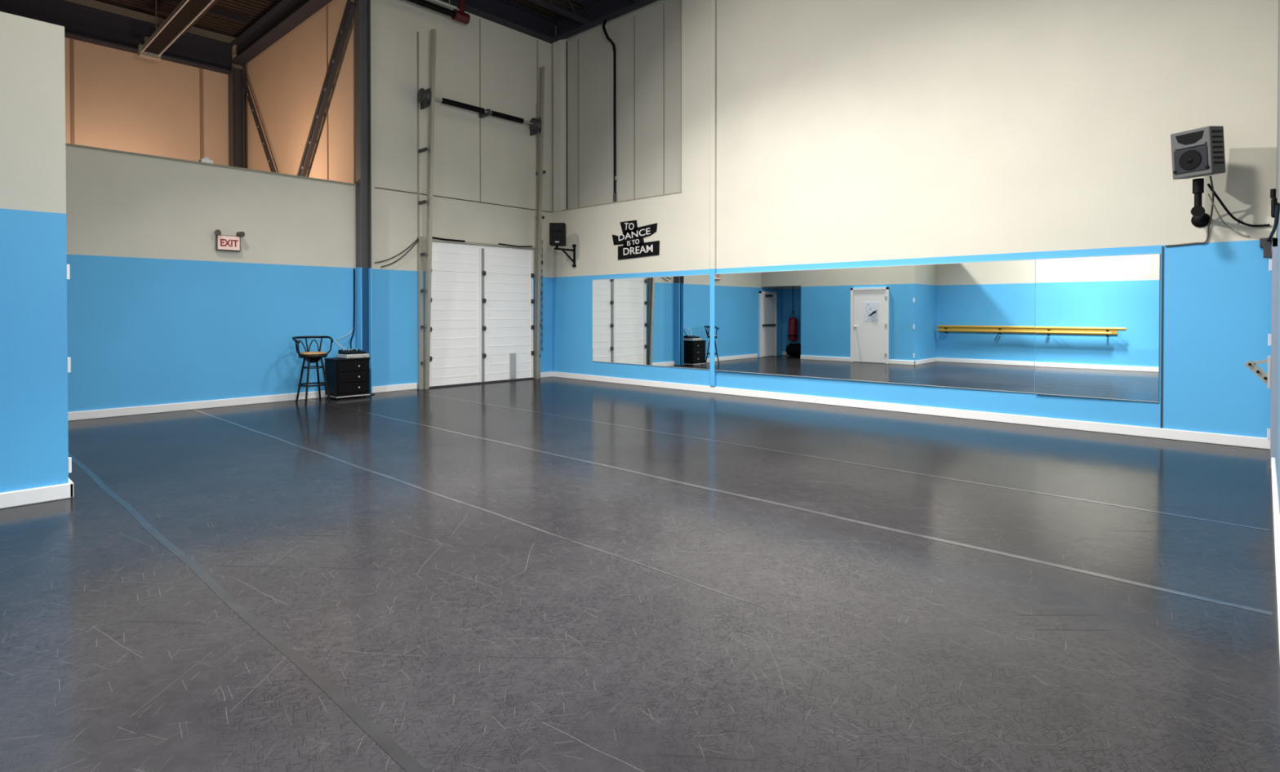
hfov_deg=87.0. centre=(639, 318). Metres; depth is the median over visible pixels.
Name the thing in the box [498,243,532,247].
strip
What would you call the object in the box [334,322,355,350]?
power cable
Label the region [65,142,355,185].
trim
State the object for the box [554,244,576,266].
bracket
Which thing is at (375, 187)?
trim
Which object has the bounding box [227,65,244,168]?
steel column
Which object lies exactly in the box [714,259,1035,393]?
wall mirror
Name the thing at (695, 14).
wall pier
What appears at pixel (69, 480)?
baseboard
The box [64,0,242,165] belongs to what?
wall
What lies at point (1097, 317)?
wall mirror
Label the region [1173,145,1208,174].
grille
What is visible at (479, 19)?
trim
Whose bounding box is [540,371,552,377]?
baseboard
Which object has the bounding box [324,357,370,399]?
base cabinet
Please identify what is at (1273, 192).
wall hook
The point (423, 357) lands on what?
door track
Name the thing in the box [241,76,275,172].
diagonal brace
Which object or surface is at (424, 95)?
shaft
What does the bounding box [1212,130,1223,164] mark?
vent
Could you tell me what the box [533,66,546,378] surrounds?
door track
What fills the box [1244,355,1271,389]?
bracket
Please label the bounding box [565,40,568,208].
trim
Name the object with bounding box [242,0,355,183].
wall
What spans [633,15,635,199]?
trim
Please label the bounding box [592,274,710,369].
wall mirror
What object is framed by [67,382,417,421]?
baseboard
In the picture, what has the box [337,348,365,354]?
mixer
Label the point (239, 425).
tape
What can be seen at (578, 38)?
trim
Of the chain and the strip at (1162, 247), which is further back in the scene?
the chain
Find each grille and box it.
[551,231,563,242]
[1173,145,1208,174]
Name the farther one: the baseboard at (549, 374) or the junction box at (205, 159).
the baseboard at (549, 374)
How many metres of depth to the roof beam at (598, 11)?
14.34 m
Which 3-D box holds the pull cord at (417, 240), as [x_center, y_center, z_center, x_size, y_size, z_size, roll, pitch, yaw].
[-4.535,-1.236,12.758,0.018,0.563,0.749,1,1,44]
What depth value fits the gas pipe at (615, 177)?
14.25 m
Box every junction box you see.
[198,156,213,163]
[1259,237,1275,257]
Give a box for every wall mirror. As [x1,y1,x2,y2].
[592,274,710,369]
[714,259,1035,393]
[1035,253,1159,402]
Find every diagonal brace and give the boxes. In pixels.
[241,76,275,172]
[297,0,355,177]
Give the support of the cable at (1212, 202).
attached to the wall at (850, 133)
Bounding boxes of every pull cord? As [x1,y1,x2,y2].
[374,238,418,262]
[381,240,418,266]
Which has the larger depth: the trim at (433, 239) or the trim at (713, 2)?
the trim at (433, 239)
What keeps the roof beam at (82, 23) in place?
attached to the steel column at (236, 89)
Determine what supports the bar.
attached to the joist at (191, 25)
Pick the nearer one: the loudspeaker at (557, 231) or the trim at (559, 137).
the loudspeaker at (557, 231)
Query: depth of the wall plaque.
13.73 m
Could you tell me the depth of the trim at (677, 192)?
13.94 m
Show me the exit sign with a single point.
(223, 242)
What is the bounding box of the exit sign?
[214,229,244,252]
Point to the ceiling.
(252, 10)
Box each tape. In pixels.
[68,452,428,771]
[192,409,764,608]
[304,399,1271,615]
[404,391,1270,530]
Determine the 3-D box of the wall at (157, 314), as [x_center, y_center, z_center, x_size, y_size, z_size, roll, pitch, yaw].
[-5.658,-2.672,11.735,0.200,8.100,11.100,1,1,43]
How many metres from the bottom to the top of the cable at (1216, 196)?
0.480 m
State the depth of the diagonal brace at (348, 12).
12.80 m
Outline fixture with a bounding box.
[137,0,214,61]
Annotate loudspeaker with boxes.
[549,222,566,246]
[1170,125,1225,179]
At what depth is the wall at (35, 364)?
5.27 m
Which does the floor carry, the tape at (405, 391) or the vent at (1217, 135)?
the tape at (405, 391)
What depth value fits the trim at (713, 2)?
12.36 m
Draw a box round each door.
[429,241,534,388]
[1266,238,1277,468]
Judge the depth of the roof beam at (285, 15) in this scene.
14.39 m
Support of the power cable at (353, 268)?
attached to the mixer
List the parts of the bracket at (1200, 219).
post, arm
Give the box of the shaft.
[417,88,541,135]
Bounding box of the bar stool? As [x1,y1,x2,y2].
[291,336,333,404]
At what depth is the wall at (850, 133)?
9.26 m
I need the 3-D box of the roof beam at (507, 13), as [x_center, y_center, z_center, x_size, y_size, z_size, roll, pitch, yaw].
[-3.350,-6.505,13.838,0.260,0.440,4.180,1,1,43]
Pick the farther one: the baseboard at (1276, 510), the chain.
the chain
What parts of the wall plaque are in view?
word plate, word plate, word plate, word plate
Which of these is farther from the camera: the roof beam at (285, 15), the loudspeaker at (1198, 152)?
the roof beam at (285, 15)
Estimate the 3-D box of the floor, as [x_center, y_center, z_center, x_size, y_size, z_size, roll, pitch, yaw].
[-3.504,1.514,8.290,20.700,0.200,13.700,1,1,43]
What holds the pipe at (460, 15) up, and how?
hanging from the ceiling
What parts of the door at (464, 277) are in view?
lift handle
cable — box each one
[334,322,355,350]
[350,268,355,348]
[1164,175,1213,246]
[1207,183,1270,226]
[1208,193,1249,236]
[1266,202,1279,241]
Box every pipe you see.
[406,0,470,24]
[602,19,617,202]
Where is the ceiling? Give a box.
[95,0,592,37]
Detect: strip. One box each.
[431,236,465,242]
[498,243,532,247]
[1160,246,1164,428]
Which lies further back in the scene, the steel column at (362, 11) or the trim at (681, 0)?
the trim at (681, 0)
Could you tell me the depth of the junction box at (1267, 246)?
7.29 m
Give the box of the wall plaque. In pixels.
[612,220,659,259]
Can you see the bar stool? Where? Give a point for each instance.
(310, 357)
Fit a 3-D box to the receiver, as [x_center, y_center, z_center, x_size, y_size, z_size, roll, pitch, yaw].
[-5.023,0.652,11.823,0.420,0.070,0.400,1,1,43]
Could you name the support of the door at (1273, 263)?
in the wall at (1277, 230)
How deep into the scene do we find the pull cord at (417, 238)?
12.74 m
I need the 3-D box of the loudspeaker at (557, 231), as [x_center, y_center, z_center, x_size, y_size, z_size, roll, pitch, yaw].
[-1.780,-1.822,14.610,0.330,0.480,0.287,0,1,1]
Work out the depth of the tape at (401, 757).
2.97 m
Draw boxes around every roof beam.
[0,0,233,74]
[231,0,332,65]
[440,0,558,43]
[553,0,656,39]
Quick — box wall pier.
[681,0,710,191]
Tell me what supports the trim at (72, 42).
attached to the wall at (126, 101)
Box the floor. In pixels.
[0,377,1279,771]
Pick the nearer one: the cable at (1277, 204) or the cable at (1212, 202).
the cable at (1277, 204)
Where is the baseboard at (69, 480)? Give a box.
[68,478,74,497]
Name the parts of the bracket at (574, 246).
arm, wall rail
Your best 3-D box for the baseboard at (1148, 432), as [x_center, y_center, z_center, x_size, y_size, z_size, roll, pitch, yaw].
[2.434,1.321,11.425,12.100,0.120,0.030,1,1,43]
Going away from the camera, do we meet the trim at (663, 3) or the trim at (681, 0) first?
the trim at (681, 0)
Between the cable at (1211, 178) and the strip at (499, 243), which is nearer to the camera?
the cable at (1211, 178)
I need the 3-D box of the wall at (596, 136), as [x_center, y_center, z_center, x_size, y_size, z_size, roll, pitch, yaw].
[-0.465,-4.595,14.364,3.830,4.310,0.160,1,1,43]
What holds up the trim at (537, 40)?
attached to the wall at (157, 314)
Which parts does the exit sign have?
plate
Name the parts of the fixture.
hanger rod, rail, rail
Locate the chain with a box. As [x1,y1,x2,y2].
[540,240,542,351]
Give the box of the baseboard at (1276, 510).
[1271,457,1279,654]
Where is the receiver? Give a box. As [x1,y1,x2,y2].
[337,353,368,359]
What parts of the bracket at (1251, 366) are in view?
arm, wall plate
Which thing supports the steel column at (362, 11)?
on the floor
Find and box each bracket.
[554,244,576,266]
[1191,177,1209,227]
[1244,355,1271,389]
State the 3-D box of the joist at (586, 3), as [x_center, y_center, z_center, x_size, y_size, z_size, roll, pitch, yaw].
[-2.361,-6.447,12.905,0.120,0.445,3.773,1,1,43]
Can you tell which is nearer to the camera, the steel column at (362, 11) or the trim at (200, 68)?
the steel column at (362, 11)
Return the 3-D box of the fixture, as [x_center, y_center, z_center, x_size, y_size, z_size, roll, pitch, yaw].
[-8.714,-6.123,12.755,4.920,1.220,0.380,1,1,43]
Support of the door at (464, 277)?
in the wall at (157, 314)
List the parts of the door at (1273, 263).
frame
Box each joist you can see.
[180,0,217,35]
[528,0,590,24]
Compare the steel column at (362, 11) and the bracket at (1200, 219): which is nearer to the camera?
the bracket at (1200, 219)
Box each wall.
[0,11,72,509]
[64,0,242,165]
[65,0,556,412]
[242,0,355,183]
[551,0,1278,438]
[565,0,680,208]
[1275,0,1279,509]
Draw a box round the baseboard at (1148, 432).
[552,371,1270,449]
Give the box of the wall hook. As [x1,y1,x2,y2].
[1270,188,1277,217]
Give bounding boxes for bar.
[164,0,248,23]
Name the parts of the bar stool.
leg, leg, rail, seat, leg, leg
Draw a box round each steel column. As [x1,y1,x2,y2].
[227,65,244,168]
[355,0,374,395]
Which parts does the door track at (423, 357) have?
rail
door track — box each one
[416,28,435,389]
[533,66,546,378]
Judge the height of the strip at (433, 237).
0.056 m
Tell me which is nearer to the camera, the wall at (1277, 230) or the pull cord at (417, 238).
the wall at (1277, 230)
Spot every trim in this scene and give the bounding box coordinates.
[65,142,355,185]
[70,38,75,144]
[199,67,203,159]
[326,6,328,179]
[374,186,551,212]
[425,238,534,249]
[479,18,480,201]
[537,40,537,102]
[552,38,567,211]
[562,191,681,211]
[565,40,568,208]
[577,38,578,207]
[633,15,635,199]
[662,3,664,194]
[680,0,681,191]
[710,0,715,386]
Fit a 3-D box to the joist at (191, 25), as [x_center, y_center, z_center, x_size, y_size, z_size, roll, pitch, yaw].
[-8.026,-6.508,13.000,6.270,0.365,0.120,1,1,43]
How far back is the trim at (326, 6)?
13.05 m
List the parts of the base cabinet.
panel, drawer, drawer, drawer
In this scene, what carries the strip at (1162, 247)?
attached to the wall at (850, 133)
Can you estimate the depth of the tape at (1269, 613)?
4.54 m

